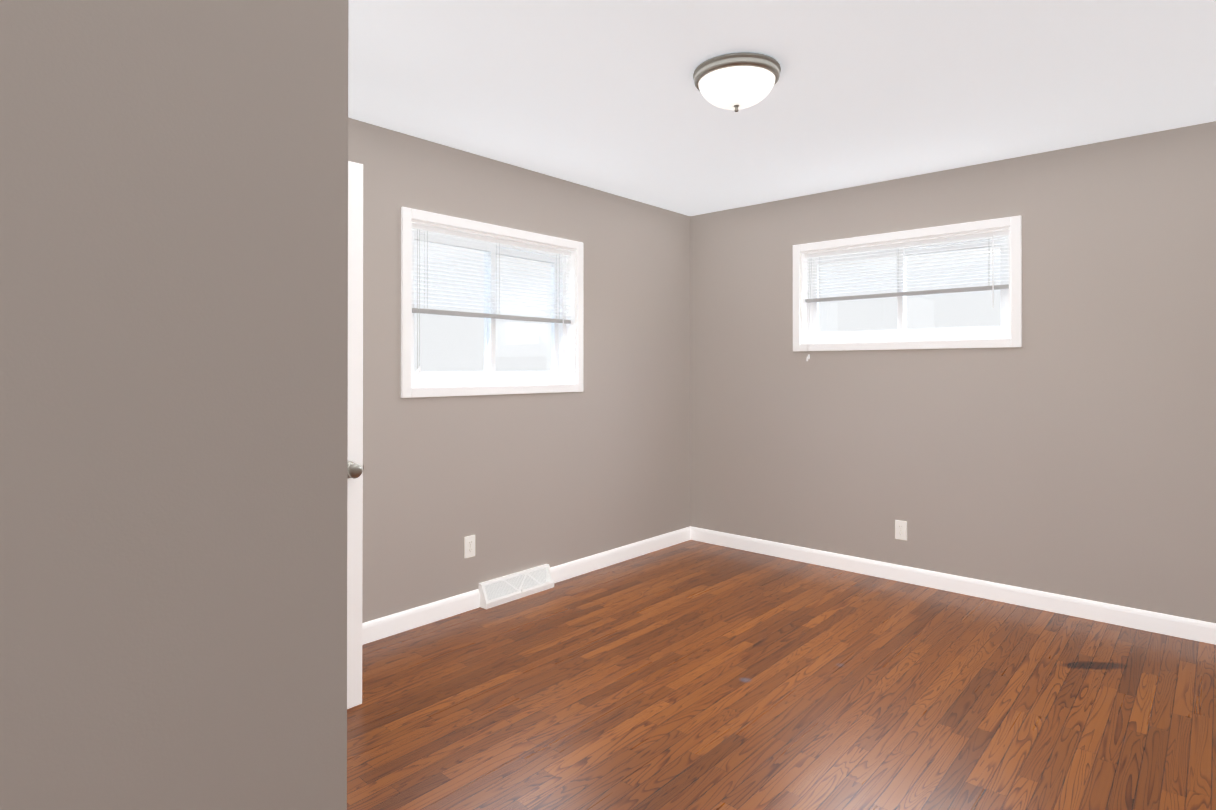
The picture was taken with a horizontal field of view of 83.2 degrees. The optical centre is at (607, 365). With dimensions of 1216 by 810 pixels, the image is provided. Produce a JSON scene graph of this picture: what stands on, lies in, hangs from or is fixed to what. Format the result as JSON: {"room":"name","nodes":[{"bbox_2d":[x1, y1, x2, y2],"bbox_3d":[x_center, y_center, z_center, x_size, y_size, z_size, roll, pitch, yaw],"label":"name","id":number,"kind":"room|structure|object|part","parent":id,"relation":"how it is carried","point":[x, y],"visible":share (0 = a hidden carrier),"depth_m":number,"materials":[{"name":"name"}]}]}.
{"room":"empty bedroom","nodes":[
{"label":"empty bedroom","id":0,"kind":"room"},
{"bbox_2d":[0,0,348,809],"bbox_3d":[-1.639,0.064,1.096,2.074,2.440,1.500,0,0,42],"label":"wall","id":1,"kind":"structure","parent":0,"point":[172,404],"depth_m":0.80,"materials":[{"name":"beige paint"}]},
{"bbox_2d":[347,161,362,708],"bbox_3d":[-1.216,0.255,2.309,0.035,2.048,0.815,0,0,42],"label":"door leaf","id":2,"kind":"structure","parent":1,"relation":"in","point":[355,436],"depth_m":2.58,"materials":[{"name":"white paint"}]},
{"bbox_2d":[348,461,363,478],"bbox_3d":[-0.972,0.388,2.582,0.171,0.066,0.103,0,0,42],"label":"door knob","id":3,"kind":"object","parent":2,"relation":"attached to","point":[354,470],"depth_m":2.51,"materials":[{"name":"silver metal"}]},
{"bbox_2d":[348,117,689,622],"bbox_3d":[-1.205,0.076,3.257,0.160,2.440,5.620,0,0,42],"label":"wall","id":4,"kind":"structure","parent":0,"point":[515,483],"depth_m":3.92,"materials":[{"name":"beige paint"}]},
{"bbox_2d":[362,589,478,644],"bbox_3d":[-1.302,1.248,3.011,0.014,0.095,1.815,0,0,42],"label":"baseboard","id":5,"kind":"structure","parent":4,"relation":"attached to","point":[391,625],"depth_m":3.40,"materials":[{"name":"white wood"}]},
{"bbox_2d":[464,535,474,557],"bbox_3d":[-0.736,0.964,3.650,0.008,0.115,0.070,0,0,42],"label":"electrical outlet","id":6,"kind":"object","parent":4,"relation":"attached to","point":[469,546],"visible":1,"depth_m":3.65,"materials":[{"name":"white plastic"}]},
{"bbox_2d":[468,540,472,552],"bbox_3d":[-0.734,0.964,3.648,0.002,0.063,0.033,0,0,42],"label":"receptacle","id":7,"kind":"object","parent":6,"relation":"attached to","point":[470,542],"depth_m":3.65,"materials":[{"name":"white plastic"}]},
{"bbox_2d":[412,230,565,384],"bbox_3d":[-0.673,-0.307,3.900,0.078,0.811,1.151,0,0,42],"label":"window","id":8,"kind":"structure","parent":4,"relation":"in","point":[489,373],"depth_m":3.89,"materials":[{"name":"white"}]},
{"bbox_2d":[412,223,570,374],"bbox_3d":[-0.615,-0.331,3.849,0.040,0.762,1.143,0,0,42],"label":"window blind","id":9,"kind":"object","parent":8,"relation":"attached to","point":[461,235],"visible":0.88,"depth_m":3.78,"materials":[{"name":"white plastic"}]},
{"bbox_2d":[401,207,582,397],"bbox_3d":[-0.584,-0.308,3.820,0.017,0.935,1.275,0,0,42],"label":"window frame","id":10,"kind":"structure","parent":4,"relation":"in","point":[407,216],"depth_m":3.62,"materials":[{"name":"white wood"}]},
{"bbox_2d":[411,219,575,386],"bbox_3d":[-0.629,-0.308,3.861,0.105,0.835,1.175,0,0,42],"label":"liner","id":11,"kind":"object","parent":4,"relation":"attached to","point":[571,353],"visible":0.5,"depth_m":4.25,"materials":[{"name":"white"}]},
{"bbox_2d":[479,564,553,608],"bbox_3d":[-0.505,1.238,3.858,0.072,0.125,0.500,0,0,42],"label":"air vent","id":12,"kind":"object","parent":4,"relation":"in","point":[509,587],"visible":1,"depth_m":3.85,"materials":[{"name":"white metal"}]},
{"bbox_2d":[550,527,690,582],"bbox_3d":[0.135,1.257,4.617,0.014,0.095,1.475,0,0,42],"label":"baseboard","id":13,"kind":"structure","parent":4,"relation":"attached to","point":[571,569],"depth_m":4.53,"materials":[{"name":"white wood"}]},
{"bbox_2d":[347,540,1215,809],"bbox_3d":[0.234,1.349,1.962,4.020,0.120,5.620,0,0,42],"label":"floor","id":14,"kind":"structure","parent":0,"point":[692,675],"depth_m":2.63,"materials":[{"name":"brown wood"}]},
{"bbox_2d":[348,0,1215,215],"bbox_3d":[0.234,-1.211,1.977,4.020,0.120,5.620,0,0,42],"label":"ceiling","id":15,"kind":"structure","parent":0,"point":[605,96],"depth_m":2.79,"materials":[{"name":"white paint"}]},
{"bbox_2d":[693,52,780,111],"bbox_3d":[0.500,-1.066,2.664,0.336,0.161,0.336,0,0,42],"label":"light fixture","id":16,"kind":"object","parent":15,"relation":"attached to","point":[735,82],"visible":1,"depth_m":2.57,"materials":[{"name":"white glass"}]},
{"bbox_3d":[0.500,-1.058,2.664,0.294,0.093,0.294,0,0,42],"label":"glass","id":17,"kind":"part","parent":16,"relation":"part of","materials":[{"name":"white glass"}]},
{"bbox_2d":[690,121,1215,622],"bbox_3d":[2.114,0.081,3.951,3.860,2.440,0.160,0,0,42],"label":"wall","id":18,"kind":"structure","parent":0,"point":[1068,447],"depth_m":3.75,"materials":[{"name":"beige paint"}]},
{"bbox_2d":[895,520,906,540],"bbox_3d":[1.771,0.994,4.139,0.070,0.115,0.008,0,0,42],"label":"electrical outlet","id":19,"kind":"object","parent":18,"relation":"attached to","point":[900,530],"visible":1,"depth_m":4.14,"materials":[{"name":"white plastic"}]},
{"bbox_2d":[898,525,903,535],"bbox_3d":[1.770,0.994,4.137,0.033,0.063,0.002,0,0,42],"label":"receptacle","id":20,"kind":"object","parent":19,"relation":"attached to","point":[900,527],"depth_m":4.14,"materials":[{"name":"white plastic"}]},
{"bbox_2d":[801,226,1010,343],"bbox_3d":[1.787,-0.456,4.210,1.240,0.615,0.105,0,0,42],"label":"liner","id":21,"kind":"object","parent":18,"relation":"attached to","point":[803,307],"visible":0.54,"depth_m":4.23,"materials":[{"name":"white"}]},
{"bbox_2d":[793,216,1021,351],"bbox_3d":[1.746,-0.456,4.164,1.340,0.715,0.017,0,0,42],"label":"window frame","id":22,"kind":"structure","parent":18,"relation":"in","point":[1015,224],"depth_m":4.02,"materials":[{"name":"white wood"}]},
{"bbox_2d":[805,230,1008,360],"bbox_3d":[1.760,-0.391,4.179,1.208,0.718,0.084,0,0,42],"label":"window blind","id":23,"kind":"object","parent":22,"relation":"attached to","point":[987,235],"visible":0.9,"depth_m":4.13,"materials":[{"name":"white plastic"}]},
{"bbox_2d":[807,235,1008,341],"bbox_3d":[1.826,-0.455,4.253,1.216,0.591,0.078,0,0,42],"label":"window","id":24,"kind":"structure","parent":18,"relation":"in","point":[901,331],"depth_m":4.22,"materials":[{"name":"white"}]},
{"bbox_2d":[690,526,1215,644],"bbox_3d":[1.996,1.253,3.933,3.700,0.095,0.014,0,0,42],"label":"baseboard","id":25,"kind":"structure","parent":18,"relation":"attached to","point":[1182,627],"depth_m":3.83,"materials":[{"name":"white wood"}]}
]}

